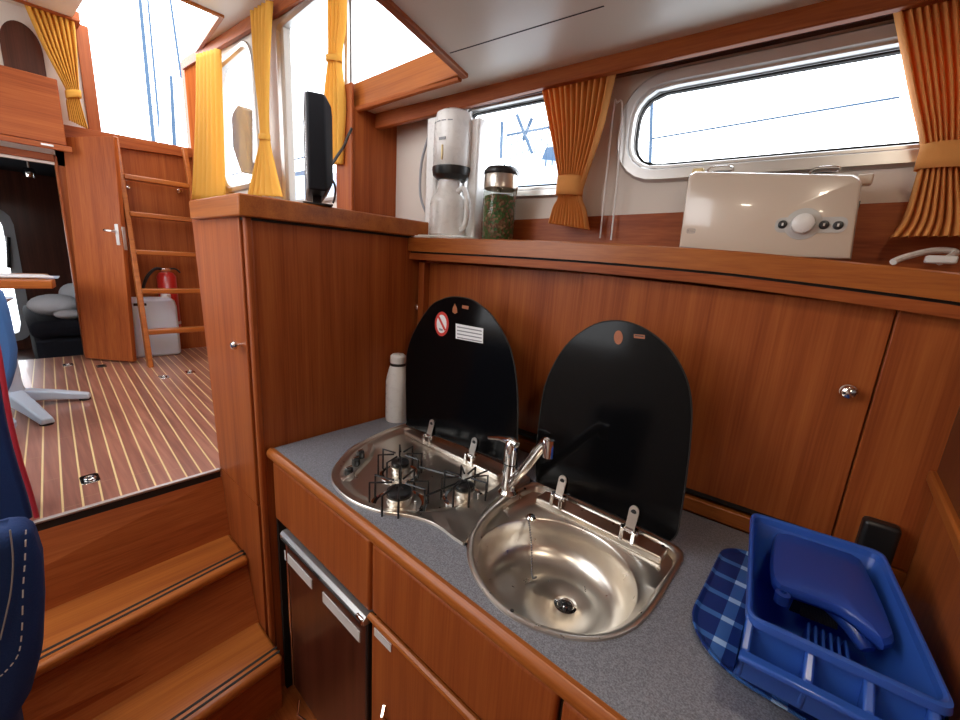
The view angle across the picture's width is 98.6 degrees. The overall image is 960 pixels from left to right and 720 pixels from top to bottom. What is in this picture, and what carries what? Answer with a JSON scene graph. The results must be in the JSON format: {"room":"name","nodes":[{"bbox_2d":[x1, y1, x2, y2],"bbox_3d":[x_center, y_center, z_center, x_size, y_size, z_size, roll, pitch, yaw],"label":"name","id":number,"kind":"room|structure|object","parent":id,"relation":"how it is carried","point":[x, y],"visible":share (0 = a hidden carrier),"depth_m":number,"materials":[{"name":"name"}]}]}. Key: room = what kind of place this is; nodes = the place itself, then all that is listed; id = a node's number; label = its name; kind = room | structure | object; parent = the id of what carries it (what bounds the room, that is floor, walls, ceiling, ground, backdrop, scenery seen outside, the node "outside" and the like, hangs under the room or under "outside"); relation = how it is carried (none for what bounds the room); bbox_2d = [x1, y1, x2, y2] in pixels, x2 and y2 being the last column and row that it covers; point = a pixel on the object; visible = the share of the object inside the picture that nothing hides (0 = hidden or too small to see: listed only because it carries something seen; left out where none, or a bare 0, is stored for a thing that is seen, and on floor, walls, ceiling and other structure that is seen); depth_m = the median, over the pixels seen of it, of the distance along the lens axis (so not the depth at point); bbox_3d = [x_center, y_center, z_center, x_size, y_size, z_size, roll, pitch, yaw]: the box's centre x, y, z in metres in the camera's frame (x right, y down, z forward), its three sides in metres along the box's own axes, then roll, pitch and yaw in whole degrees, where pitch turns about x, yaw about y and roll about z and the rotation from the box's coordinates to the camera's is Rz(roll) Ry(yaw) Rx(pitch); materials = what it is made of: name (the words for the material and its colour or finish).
{"room":"ship interior","nodes":[
{"label":"ship interior","id":0,"kind":"room"},
{"bbox_2d":[17,349,34,359],"bbox_3d":[-3.804,0.126,3.294,2.180,0.050,2.600,15,17,39],"label":"floor","id":1,"kind":"structure","parent":0,"point":[25,354],"depth_m":3.82,"materials":[{"name":"brown wood"}]},
{"bbox_2d":[22,304,83,358],"bbox_3d":[-3.369,-0.227,3.775,1.280,0.474,1.023,15,17,39],"label":"berth","id":2,"kind":"object","parent":1,"relation":"on","point":[51,336],"visible":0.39,"depth_m":3.09,"materials":[{"name":"black"}]},
{"bbox_2d":[26,294,76,315],"bbox_3d":[-3.323,-0.430,3.232,0.320,0.170,0.310,15,17,39],"label":"pillow","id":3,"kind":"object","parent":2,"relation":"on","point":[47,304],"visible":0.78,"depth_m":3.13,"materials":[{"name":"grey fabric"}]},
{"bbox_2d":[53,310,77,318],"bbox_3d":[-3.140,-0.350,3.156,0.140,0.070,0.170,15,17,39],"label":"folded towel","id":4,"kind":"object","parent":2,"relation":"on","point":[63,314],"visible":0.82,"depth_m":3.11,"materials":[{"name":"grey fabric"}]},
{"bbox_2d":[58,283,74,297],"bbox_3d":[-3.577,-0.577,3.643,0.180,0.200,0.200,15,17,39],"label":"cushion","id":5,"kind":"object","parent":2,"relation":"on","point":[67,289],"visible":0.27,"depth_m":3.56,"materials":[{"name":"grey fabric"}]},
{"bbox_2d":[0,157,55,176],"bbox_3d":[-3.698,-1.510,2.915,2.180,0.050,2.600,15,17,39],"label":"ceiling","id":6,"kind":"structure","parent":0,"point":[9,164],"depth_m":3.44,"materials":[{"name":"black"}]},
{"bbox_2d":[22,161,36,178],"bbox_3d":[-3.045,-1.322,2.781,0.069,0.174,0.069,15,17,39],"label":"reading lamp","id":7,"kind":"object","parent":6,"relation":"attached to","point":[28,172],"visible":0.91,"depth_m":2.78,"materials":[{"name":"silver metal"}]},
{"bbox_2d":[0,169,72,349],"bbox_3d":[-4.475,-0.891,3.719,0.040,1.653,2.600,15,17,39],"label":"wall","id":8,"kind":"structure","parent":0,"point":[33,206],"depth_m":3.92,"materials":[{"name":"brown wood"}]},
{"bbox_2d":[0,210,29,340],"bbox_3d":[-4.410,-0.767,3.774,0.115,1.214,0.317,15,17,39],"label":"window","id":9,"kind":"structure","parent":8,"relation":"in","point":[13,262],"depth_m":3.82,"materials":[{"name":"grey plastic"}]},
{"bbox_2d":[0,0,205,348],"bbox_3d":[-2.637,-0.999,2.541,0.040,2.023,1.720,15,17,39],"label":"wall","id":10,"kind":"structure","parent":0,"point":[149,234],"depth_m":2.91,"materials":[{"name":"brown wood"}]},
{"bbox_2d":[0,20,46,76],"bbox_3d":[-2.584,-1.740,2.333,0.012,0.302,0.166,15,17,39],"label":"arched panel","id":11,"kind":"object","parent":10,"relation":"attached to","point":[21,49],"visible":0.77,"depth_m":2.32,"materials":[{"name":"brown wood"}]},
{"bbox_2d":[0,146,54,161],"bbox_3d":[-2.892,-1.167,2.183,0.070,0.040,0.897,15,17,39],"label":"trim","id":12,"kind":"structure","parent":10,"relation":"attached to","point":[3,150],"depth_m":2.41,"materials":[{"name":"brown wood"}]},
{"bbox_2d":[0,65,71,152],"bbox_3d":[-2.712,-1.379,2.169,0.168,0.382,0.768,15,17,39],"label":"locker","id":13,"kind":"object","parent":10,"relation":"attached to","point":[30,106],"visible":1,"depth_m":2.30,"materials":[{"name":"brown wood"}]},
{"bbox_2d":[13,0,79,28],"bbox_3d":[-2.682,-1.920,2.060,0.165,0.050,0.986,15,17,39],"label":"trim","id":14,"kind":"structure","parent":10,"relation":"attached to","point":[76,18],"depth_m":2.31,"materials":[{"name":"brown wood"}]},
{"bbox_2d":[25,5,87,128],"bbox_3d":[-2.419,-1.680,2.371,0.063,0.602,0.200,15,17,39],"label":"curtain","id":15,"kind":"object","parent":10,"relation":"hanging from","point":[56,34],"visible":0.96,"depth_m":2.37,"materials":[{"name":"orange fabric"}]},
{"bbox_2d":[54,156,84,355],"bbox_3d":[-2.633,-0.631,2.660,0.060,1.255,0.013,15,17,39],"label":"trim","id":16,"kind":"structure","parent":10,"relation":"attached to","point":[55,157],"depth_m":2.62,"materials":[{"name":"brown wood"}]},
{"bbox_2d":[75,24,100,130],"bbox_3d":[-2.433,-1.705,2.564,0.080,0.633,0.060,15,17,39],"label":"trim","id":17,"kind":"structure","parent":10,"relation":"attached to","point":[82,33],"depth_m":2.53,"materials":[{"name":"brown wood"}]},
{"bbox_2d":[64,136,136,361],"bbox_3d":[-2.394,-0.670,2.576,0.351,1.375,0.145,3,13,-3],"label":"door","id":18,"kind":"structure","parent":10,"relation":"in","point":[93,175],"depth_m":2.59,"materials":[{"name":"brown wood"}]},
{"bbox_2d":[64,124,191,157],"bbox_3d":[-2.314,-1.436,2.771,0.080,0.112,0.800,15,17,39],"label":"trim","id":19,"kind":"structure","parent":10,"relation":"attached to","point":[125,142],"depth_m":2.74,"materials":[{"name":"brown wood"}]},
{"bbox_2d":[142,267,180,333],"bbox_3d":[-2.278,-0.424,2.980,0.120,0.479,0.231,5,13,7],"label":"fire extinguisher","id":20,"kind":"object","parent":10,"relation":"attached to","point":[166,278],"visible":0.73,"depth_m":2.95,"materials":[{"name":"red metal"}]},
{"bbox_2d":[11,347,221,520],"bbox_3d":[-2.229,0.269,1.739,2.285,0.030,2.550,15,17,39],"label":"floor","id":21,"kind":"structure","parent":0,"point":[138,429],"depth_m":1.76,"materials":[{"name":"brown wood"}]},
{"bbox_2d":[0,289,17,428],"bbox_3d":[-2.044,0.016,1.497,0.550,0.594,0.502,15,17,39],"label":"chair","id":22,"kind":"object","parent":21,"relation":"on","point":[8,344],"visible":0.74,"depth_m":1.47,"materials":[{"name":"blue fabric"}]},
{"bbox_2d":[0,346,39,519],"bbox_3d":[-1.470,0.185,0.917,0.099,0.631,0.602,15,17,39],"label":"seat","id":23,"kind":"object","parent":21,"relation":"on","point":[17,499],"visible":0.94,"depth_m":1.12,"materials":[{"name":"blue fabric"}]},
{"bbox_2d":[0,387,31,519],"bbox_3d":[-1.475,0.186,0.912,0.090,0.630,0.588,15,17,39],"label":"cushion","id":24,"kind":"object","parent":23,"relation":"on","point":[15,486],"depth_m":1.12,"materials":[{"name":"blue fabric"}]},
{"bbox_2d":[0,273,90,425],"bbox_3d":[-2.487,-0.101,1.980,1.434,0.548,0.774,15,17,39],"label":"table","id":25,"kind":"object","parent":21,"relation":"on","point":[22,399],"visible":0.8,"depth_m":1.94,"materials":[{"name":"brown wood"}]},
{"bbox_2d":[0,276,59,278],"bbox_3d":[-2.568,-0.469,2.318,0.290,0.004,0.200,-8,18,-42],"label":"printed sheet","id":26,"kind":"object","parent":25,"relation":"on","point":[55,277],"visible":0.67,"depth_m":2.26,"materials":[{"name":"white paper"}]},
{"bbox_2d":[0,274,53,277],"bbox_3d":[-2.572,-0.464,2.268,0.200,0.006,0.290,12,15,32],"label":"booklet","id":27,"kind":"object","parent":26,"relation":"on","point":[1,275],"visible":1,"depth_m":2.29,"materials":[{"name":"white paper"}]},
{"bbox_2d":[79,473,100,484],"bbox_3d":[-1.301,0.394,1.377,0.072,0.009,0.048,15,17,39],"label":"ring","id":28,"kind":"object","parent":21,"relation":"on","point":[91,478],"visible":1,"depth_m":1.37,"materials":[{"name":"silver metal"}]},
{"bbox_2d":[33,468,219,524],"bbox_3d":[-1.580,0.519,0.781,0.015,0.008,1.930,15,17,39],"label":"trim","id":29,"kind":"structure","parent":21,"relation":"attached to","point":[111,500],"depth_m":1.29,"materials":[{"name":"silver metal"}]},
{"bbox_2d":[36,471,220,530],"bbox_3d":[-1.583,0.536,0.787,0.010,0.028,1.930,15,17,39],"label":"trim","id":30,"kind":"structure","parent":21,"relation":"attached to","point":[89,512],"depth_m":1.30,"materials":[{"name":"black rubber"}]},
{"bbox_2d":[131,294,180,357],"bbox_3d":[-2.314,-0.250,2.926,0.146,0.433,0.275,15,17,39],"label":"jerrycan","id":31,"kind":"object","parent":21,"relation":"on","point":[161,312],"visible":0.72,"depth_m":2.90,"materials":[{"name":"white plastic"}]},
{"bbox_2d":[114,136,204,367],"bbox_3d":[-2.090,-0.713,2.768,0.411,1.435,0.417,15,17,39],"label":"ladder","id":32,"kind":"object","parent":21,"relation":"on","point":[128,214],"visible":0.59,"depth_m":2.67,"materials":[{"name":"brown wood"}]},
{"bbox_2d":[2,0,272,43],"bbox_3d":[-1.778,-1.510,1.073,3.110,0.361,2.620,15,17,39],"label":"ceiling","id":33,"kind":"structure","parent":0,"point":[234,12],"depth_m":2.07,"materials":[{"name":"beige"}]},
{"bbox_2d":[221,11,336,207],"bbox_3d":[-1.278,-1.235,2.292,2.172,1.160,0.030,15,17,41],"label":"wall","id":34,"kind":"structure","parent":0,"point":[285,45],"depth_m":1.97,"materials":[{"name":"beige plastic"}]},
{"bbox_2d":[181,69,190,147],"bbox_3d":[-2.042,-1.797,2.951,0.137,0.583,0.083,15,17,39],"label":"trim","id":35,"kind":"structure","parent":34,"relation":"attached to","point":[182,71],"depth_m":2.94,"materials":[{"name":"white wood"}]},
{"bbox_2d":[184,64,195,169],"bbox_3d":[-1.947,-1.460,2.864,0.400,1.155,0.008,15,17,41],"label":"trim","id":36,"kind":"structure","parent":34,"relation":"attached to","point":[190,73],"depth_m":2.85,"materials":[{"name":"brown wood"}]},
{"bbox_2d":[180,0,223,57],"bbox_3d":[-1.650,-1.900,2.411,0.404,0.190,1.427,-2,14,-23],"label":"trim","id":37,"kind":"structure","parent":34,"relation":"attached to","point":[215,18],"depth_m":2.23,"materials":[{"name":"brown wood"}]},
{"bbox_2d":[192,48,225,199],"bbox_3d":[-1.723,-1.427,2.573,0.800,0.838,0.033,15,17,41],"label":"curtain","id":38,"kind":"object","parent":34,"relation":"hanging from","point":[209,150],"visible":0.94,"depth_m":2.46,"materials":[{"name":"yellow fabric"}]},
{"bbox_2d":[222,40,258,192],"bbox_3d":[-1.378,-1.348,2.360,0.622,0.724,0.043,15,17,41],"label":"window","id":39,"kind":"structure","parent":34,"relation":"in","point":[243,48],"depth_m":2.30,"materials":[{"name":"silver metal"}]},
{"bbox_2d":[181,0,304,69],"bbox_3d":[-1.246,-1.700,2.136,2.240,0.278,0.025,15,17,41],"label":"trim","id":40,"kind":"structure","parent":34,"relation":"attached to","point":[242,29],"depth_m":2.15,"materials":[{"name":"brown wood"}]},
{"bbox_2d":[248,0,282,196],"bbox_3d":[-1.066,-1.205,1.985,0.432,0.815,0.039,16,18,43],"label":"curtain","id":41,"kind":"object","parent":34,"relation":"hanging from","point":[264,181],"visible":0.99,"depth_m":1.93,"materials":[{"name":"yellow fabric"}]},
{"bbox_2d":[275,0,349,202],"bbox_3d":[-0.713,-1.083,1.766,0.637,0.788,0.043,15,17,41],"label":"window","id":42,"kind":"structure","parent":34,"relation":"in","point":[302,10],"depth_m":1.81,"materials":[{"name":"silver metal"}]},
{"bbox_2d":[324,0,346,164],"bbox_3d":[-0.540,-1.075,1.530,0.155,0.657,0.040,15,17,39],"label":"curtain","id":43,"kind":"object","parent":34,"relation":"hanging from","point":[334,88],"visible":0.81,"depth_m":1.51,"materials":[{"name":"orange fabric"}]},
{"bbox_2d":[336,82,354,210],"bbox_3d":[-0.520,-0.789,1.591,0.113,0.477,0.014,15,17,39],"label":"trim","id":44,"kind":"structure","parent":34,"relation":"attached to","point":[345,172],"depth_m":1.58,"materials":[{"name":"brown wood"}]},
{"bbox_2d":[349,0,356,83],"bbox_3d":[-0.160,-1.175,1.244,0.881,0.465,0.031,15,17,41],"label":"window","id":45,"kind":"structure","parent":34,"relation":"in","point":[352,3],"depth_m":1.53,"materials":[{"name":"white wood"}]},
{"bbox_2d":[354,52,461,111],"bbox_3d":[-0.163,-0.911,1.306,0.860,0.093,0.033,15,17,39],"label":"trim","id":46,"kind":"structure","parent":34,"relation":"attached to","point":[428,69],"depth_m":1.36,"materials":[{"name":"brown wood"}]},
{"bbox_2d":[267,685,316,719],"bbox_3d":[-1.085,1.212,1.080,5.200,0.030,2.850,15,17,39],"label":"floor","id":47,"kind":"structure","parent":0,"point":[290,696],"depth_m":1.37,"materials":[{"name":"brown wood"}]},
{"bbox_2d":[0,517,45,719],"bbox_3d":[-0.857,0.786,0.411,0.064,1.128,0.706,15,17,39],"label":"seat","id":48,"kind":"object","parent":47,"relation":"on","point":[22,574],"visible":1,"depth_m":0.54,"materials":[{"name":"blue fabric"}]},
{"bbox_2d":[22,476,281,719],"bbox_3d":[-1.157,0.874,0.974,0.575,0.667,1.184,15,17,39],"label":"steps","id":49,"kind":"structure","parent":47,"relation":"on","point":[151,611],"depth_m":1.24,"materials":[{"name":"brown wood"}]},
{"bbox_2d":[189,193,428,686],"bbox_3d":[-0.602,0.275,1.618,0.472,1.612,0.717,15,17,39],"label":"tall cabinet","id":50,"kind":"object","parent":47,"relation":"on","point":[306,307],"visible":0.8,"depth_m":1.29,"materials":[{"name":"brown wood"}]},
{"bbox_2d":[303,90,332,206],"bbox_3d":[-0.491,-0.599,1.235,0.080,0.269,0.300,-2,14,-23],"label":"television","id":51,"kind":"object","parent":50,"relation":"on","point":[317,113],"visible":0.94,"depth_m":1.11,"materials":[{"name":"black plastic"}]},
{"bbox_2d":[273,462,372,687],"bbox_3d":[-0.326,0.742,1.329,0.519,0.868,0.418,15,17,39],"label":"base cabinet","id":52,"kind":"object","parent":47,"relation":"on","point":[343,550],"visible":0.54,"depth_m":1.08,"materials":[{"name":"brown wood"}]},
{"bbox_2d":[280,529,373,719],"bbox_3d":[-0.286,0.845,1.368,0.452,0.665,0.534,15,17,39],"label":"refrigerator","id":53,"kind":"object","parent":47,"relation":"on","point":[331,629],"visible":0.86,"depth_m":1.15,"materials":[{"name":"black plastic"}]},
{"bbox_2d":[367,544,563,719],"bbox_3d":[0.076,0.836,1.041,0.488,0.866,0.536,15,17,39],"label":"base cabinet","id":54,"kind":"object","parent":47,"relation":"on","point":[429,662],"visible":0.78,"depth_m":0.80,"materials":[{"name":"brown wood"}]},
{"bbox_2d":[266,417,800,719],"bbox_3d":[0.098,0.374,1.025,1.394,0.033,0.646,15,17,39],"label":"countertop","id":55,"kind":"structure","parent":54,"relation":"on","point":[660,669],"depth_m":0.68,"materials":[{"name":"grey laminate"}]},
{"bbox_2d":[385,353,405,422],"bbox_3d":[-0.299,0.098,1.499,0.084,0.247,0.084,15,17,39],"label":"thermos jug","id":56,"kind":"object","parent":55,"relation":"on","point":[395,409],"visible":0.86,"depth_m":1.47,"materials":[{"name":"white plastic"}]},
{"bbox_2d":[331,296,529,545],"bbox_3d":[-0.154,0.088,1.103,0.600,0.485,0.439,15,17,39],"label":"gas hob","id":57,"kind":"object","parent":55,"relation":"in","point":[462,384],"visible":0.97,"depth_m":1.21,"materials":[{"name":"silver metal"}]},
{"bbox_2d":[488,436,554,497],"bbox_3d":[0.100,0.249,1.015,0.052,0.216,0.253,-4,15,-29],"label":"mixer tap","id":58,"kind":"object","parent":55,"relation":"on","point":[512,474],"visible":1,"depth_m":1.03,"materials":[{"name":"silver metal"}]},
{"bbox_2d":[464,320,692,641],"bbox_3d":[0.179,0.227,0.834,0.411,0.588,0.432,15,17,39],"label":"sink","id":59,"kind":"object","parent":55,"relation":"in","point":[617,407],"visible":0.97,"depth_m":0.93,"materials":[{"name":"silver metal"}]},
{"bbox_2d":[467,482,682,641],"bbox_3d":[0.159,0.455,0.881,0.409,0.122,0.415,15,17,39],"label":"basin","id":60,"kind":"object","parent":59,"relation":"in","point":[567,570],"depth_m":0.92,"materials":[{"name":"silver metal"}]},
{"bbox_2d":[692,548,817,719],"bbox_3d":[0.525,0.456,0.704,0.262,0.011,0.353,15,17,39],"label":"dish towel","id":61,"kind":"object","parent":55,"relation":"on","point":[718,612],"visible":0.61,"depth_m":0.72,"materials":[{"name":"blue fabric"}]},
{"bbox_2d":[733,513,953,719],"bbox_3d":[0.514,0.403,0.630,0.200,0.122,0.374,12,15,32],"label":"dish rack","id":62,"kind":"object","parent":61,"relation":"on","point":[811,666],"visible":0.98,"depth_m":0.54,"materials":[{"name":"blue plastic"}]},
{"bbox_2d":[770,533,893,649],"bbox_3d":[0.581,0.360,0.695,0.155,0.028,0.256,15,17,39],"label":"dustpan","id":63,"kind":"object","parent":62,"relation":"in","point":[834,581],"visible":0.93,"depth_m":0.65,"materials":[{"name":"blue plastic"}]},
{"bbox_2d":[789,599,875,651],"bbox_3d":[0.548,0.394,0.634,0.048,0.048,0.102,-4,15,-29],"label":"dish brush","id":64,"kind":"object","parent":62,"relation":"in","point":[821,616],"visible":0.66,"depth_m":0.64,"materials":[{"name":"blue plastic"}]},
{"bbox_2d":[561,701,587,719],"bbox_3d":[0.405,0.920,0.773,0.378,0.864,0.518,15,17,39],"label":"base cabinet","id":65,"kind":"object","parent":47,"relation":"on","point":[568,712],"visible":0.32,"depth_m":0.60,"materials":[{"name":"brown wood"}]},
{"bbox_2d":[354,106,396,216],"bbox_3d":[-0.422,-0.758,1.655,0.030,0.401,0.200,15,17,39],"label":"wall partition","id":66,"kind":"structure","parent":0,"point":[375,150],"depth_m":1.64,"materials":[{"name":"brown wood"}]},
{"bbox_2d":[333,127,352,164],"bbox_3d":[-0.497,-0.765,1.475,0.022,0.161,0.149,6,13,10],"label":"cable","id":67,"kind":"object","parent":66,"relation":"hanging from","point":[351,128],"visible":0.94,"depth_m":1.49,"materials":[{"name":"black plastic"}]},
{"bbox_2d":[375,0,949,129],"bbox_3d":[0.671,-0.696,0.816,2.800,0.094,0.022,13,16,36],"label":"trim","id":68,"kind":"structure","parent":66,"relation":"attached to","point":[829,13],"depth_m":0.97,"materials":[{"name":"brown wood"}]},
{"bbox_2d":[368,0,826,113],"bbox_3d":[-0.118,-0.564,-0.107,2.860,0.050,2.830,15,17,39],"label":"ceiling","id":69,"kind":"structure","parent":0,"point":[618,26],"depth_m":0.94,"materials":[{"name":"beige"}]},
{"bbox_2d":[376,0,467,78],"bbox_3d":[-0.739,-0.684,0.197,0.150,0.089,2.487,13,16,35],"label":"trim","id":70,"kind":"structure","parent":69,"relation":"attached to","point":[389,5],"depth_m":1.00,"materials":[{"name":"brown wood"}]},
{"bbox_2d":[450,6,603,53],"bbox_3d":[0.089,-0.777,0.978,0.418,0.003,0.004,13,16,34],"label":"trim","id":71,"kind":"structure","parent":69,"relation":"attached to","point":[601,6],"depth_m":0.96,"materials":[{"name":"black"}]},
{"bbox_2d":[396,19,916,589],"bbox_3d":[0.709,0.220,1.091,2.960,2.120,0.030,13,16,36],"label":"wall","id":72,"kind":"structure","parent":0,"point":[889,185],"depth_m":1.18,"materials":[{"name":"white paint"}]},
{"bbox_2d":[461,94,557,200],"bbox_3d":[0.122,-0.708,1.372,0.476,0.331,0.042,13,16,36],"label":"window","id":73,"kind":"structure","parent":72,"relation":"in","point":[543,190],"depth_m":1.35,"materials":[{"name":"silver metal"}]},
{"bbox_2d":[542,74,615,229],"bbox_3d":[0.252,-0.589,1.192,0.224,0.409,0.053,15,17,39],"label":"curtain","id":74,"kind":"object","parent":72,"relation":"hanging from","point":[576,113],"visible":0.97,"depth_m":1.17,"materials":[{"name":"orange fabric"}]},
{"bbox_2d":[599,98,622,239],"bbox_3d":[0.373,-0.530,1.159,0.045,0.372,0.005,13,16,36],"label":"blind cord","id":75,"kind":"object","parent":72,"relation":"hanging from","point":[615,100],"visible":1,"depth_m":1.16,"materials":[{"name":"white plastic"}]},
{"bbox_2d":[408,237,959,319],"bbox_3d":[0.786,-0.140,0.828,2.505,0.158,0.184,13,16,36],"label":"shelf","id":76,"kind":"object","parent":72,"relation":"attached to","point":[923,291],"visible":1,"depth_m":0.89,"materials":[{"name":"brown wood"}]},
{"bbox_2d":[418,107,487,238],"bbox_3d":[-0.148,-0.638,1.465,0.352,0.420,0.148,15,17,39],"label":"coffee maker","id":77,"kind":"object","parent":76,"relation":"on","point":[456,143],"visible":0.93,"depth_m":1.39,"materials":[{"name":"white plastic"}]},
{"bbox_2d":[481,165,518,239],"bbox_3d":[0.063,-0.494,1.330,0.112,0.230,0.112,3,13,-4],"label":"storage jar","id":78,"kind":"object","parent":76,"relation":"on","point":[499,209],"visible":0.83,"depth_m":1.29,"materials":[{"name":"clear glass"}]},
{"bbox_2d":[679,165,873,260],"bbox_3d":[0.632,-0.330,0.914,0.331,0.200,0.124,15,17,39],"label":"toaster","id":79,"kind":"object","parent":76,"relation":"on","point":[814,215],"visible":0.99,"depth_m":0.87,"materials":[{"name":"beige plastic"}]},
{"bbox_2d":[889,247,959,264],"bbox_3d":[0.840,-0.190,0.757,0.136,0.040,0.061,1,13,-10],"label":"power flex","id":80,"kind":"object","parent":76,"relation":"on","point":[952,257],"visible":1,"depth_m":0.77,"materials":[{"name":"white plastic"}]},
{"bbox_2d":[481,202,959,272],"bbox_3d":[0.721,-0.296,0.961,2.860,0.185,0.012,13,16,36],"label":"wall panel","id":81,"kind":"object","parent":72,"relation":"attached to","point":[876,222],"depth_m":1.09,"materials":[{"name":"brown wood"}]},
{"bbox_2d":[617,22,919,182],"bbox_3d":[0.755,-0.553,0.904,0.908,0.271,0.046,13,16,36],"label":"window","id":82,"kind":"structure","parent":72,"relation":"in","point":[879,41],"depth_m":0.94,"materials":[{"name":"silver metal"}]},
{"bbox_2d":[889,0,959,237],"bbox_3d":[0.856,-0.435,0.747,0.241,0.413,0.059,13,16,34],"label":"curtain","id":83,"kind":"object","parent":72,"relation":"hanging from","point":[928,36],"visible":1,"depth_m":0.75,"materials":[{"name":"orange fabric"}]},
{"bbox_2d":[902,498,959,719],"bbox_3d":[0.571,0.702,0.558,0.032,1.405,0.800,15,17,39],"label":"wall","id":84,"kind":"structure","parent":0,"point":[931,586],"depth_m":0.64,"materials":[{"name":"brown wood"}]},
{"bbox_2d":[414,262,959,588],"bbox_3d":[0.323,0.043,1.191,1.418,0.569,0.112,13,16,36],"label":"upper cabinet","id":85,"kind":"object","parent":84,"relation":"attached to","point":[819,415],"visible":0.7,"depth_m":0.91,"materials":[{"name":"brown wood"}]},
{"bbox_2d":[855,516,901,565],"bbox_3d":[0.786,0.373,0.823,0.056,0.113,0.030,13,16,36],"label":"box","id":86,"kind":"object","parent":85,"relation":"attached to","point":[882,536],"visible":0.48,"depth_m":0.81,"materials":[{"name":"black plastic"}]},
{"bbox_2d":[926,406,959,562],"bbox_3d":[0.737,0.108,0.610,0.014,0.302,0.514,15,17,39],"label":"door","id":87,"kind":"structure","parent":84,"relation":"in","point":[944,484],"depth_m":0.68,"materials":[{"name":"brown wood"}]},
{"label":"outside","id":88,"kind":"structure","parent":0,"visible":0},
{"bbox_2d":[138,0,155,141],"bbox_3d":[-5.299,-4.364,6.593,0.055,2.642,0.072,15,17,39],"label":"mast","id":89,"kind":"object","parent":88,"point":[146,68],"visible":0.73,"depth_m":6.54,"materials":[{"name":"metal"}]},
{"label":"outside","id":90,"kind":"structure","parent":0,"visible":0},
{"bbox_2d":[147,0,159,141],"bbox_3d":[-6.389,-5.455,8.123,0.040,3.123,0.072,15,17,39],"label":"mast","id":91,"kind":"object","parent":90,"point":[148,6],"visible":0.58,"depth_m":8.06,"materials":[{"name":"white metal"}]},
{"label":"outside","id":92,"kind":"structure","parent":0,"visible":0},
{"bbox_2d":[169,0,181,77],"bbox_3d":[-5.503,-5.872,7.463,0.040,1.355,0.104,15,17,39],"label":"mast","id":93,"kind":"object","parent":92,"point":[170,1],"visible":0.93,"depth_m":7.47,"materials":[{"name":"metal"}]},
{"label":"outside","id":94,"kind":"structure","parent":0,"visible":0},
{"bbox_2d":[169,75,176,145],"bbox_3d":[-4.568,-3.466,6.154,0.049,1.381,0.099,15,17,39],"label":"mast","id":95,"kind":"object","parent":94,"point":[173,124],"visible":0.6,"depth_m":6.10,"materials":[{"name":"blue metal"}]},
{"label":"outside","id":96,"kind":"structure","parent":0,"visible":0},
{"bbox_2d":[159,91,167,143],"bbox_3d":[-4.668,-3.285,6.092,0.099,1.221,0.150,15,17,39],"label":"mast","id":97,"kind":"object","parent":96,"point":[163,127],"visible":0.6,"depth_m":6.02,"materials":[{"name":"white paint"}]},
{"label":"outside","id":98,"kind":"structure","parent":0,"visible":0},
{"bbox_2d":[504,126,557,185],"bbox_3d":[1.466,-2.952,7.516,1.170,1.694,2.598,15,17,39],"label":"moored boat","id":99,"kind":"object","parent":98,"point":[533,171],"visible":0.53,"depth_m":6.54,"materials":[{"name":"white paint"}]},
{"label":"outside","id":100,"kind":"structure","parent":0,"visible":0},
{"bbox_2d":[231,156,336,199],"bbox_3d":[-5.873,-5.272,13.688,8.664,1.723,2.598,15,17,39],"label":"moored boat","id":101,"kind":"object","parent":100,"point":[300,175],"visible":0.08,"depth_m":11.59,"materials":[{"name":"white paint"}]},
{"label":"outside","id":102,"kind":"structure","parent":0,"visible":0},
{"bbox_2d":[499,121,503,157],"bbox_3d":[0.309,-3.164,5.943,0.075,0.481,0.048,15,17,39],"label":"spar","id":103,"kind":"object","parent":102,"point":[501,122],"visible":1,"depth_m":5.92,"materials":[{"name":"blue paint"}]},
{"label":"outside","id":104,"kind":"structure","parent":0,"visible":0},
{"bbox_2d":[515,114,533,153],"bbox_3d":[0.611,-3.111,5.681,0.350,0.545,0.048,15,17,39],"label":"spar","id":105,"kind":"object","parent":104,"point":[516,115],"visible":1,"depth_m":5.66,"materials":[{"name":"blue paint"}]},
{"bbox_2d":[522,117,532,140],"bbox_3d":[0.648,-3.153,5.641,0.166,0.276,0.048,15,17,39],"label":"spar","id":106,"kind":"object","parent":105,"relation":"attached to","point":[530,119],"visible":1,"depth_m":5.62,"materials":[{"name":"blue paint"}]},
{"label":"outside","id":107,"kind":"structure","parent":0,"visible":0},
{"bbox_2d":[232,105,254,174],"bbox_3d":[-3.457,-3.331,6.310,0.736,0.969,0.400,15,17,39],"label":"canvas cover","id":108,"kind":"object","parent":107,"point":[242,117],"visible":0.5,"depth_m":6.10,"materials":[{"name":"beige fabric"}]},
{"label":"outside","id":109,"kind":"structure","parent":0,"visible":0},
{"bbox_2d":[652,96,899,138],"bbox_3d":[1.700,-1.475,2.554,1.282,0.042,0.012,15,17,39],"label":"wire","id":110,"kind":"object","parent":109,"point":[896,97],"visible":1,"depth_m":2.45,"materials":[{"name":"blue paint"}]},
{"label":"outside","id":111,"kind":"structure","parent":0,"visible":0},
{"bbox_2d":[648,104,652,162],"bbox_3d":[1.223,-1.634,2.953,0.086,0.494,0.024,15,17,39],"label":"rope","id":112,"kind":"object","parent":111,"point":[651,106],"visible":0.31,"depth_m":2.95,"materials":[{"name":"blue paint"}]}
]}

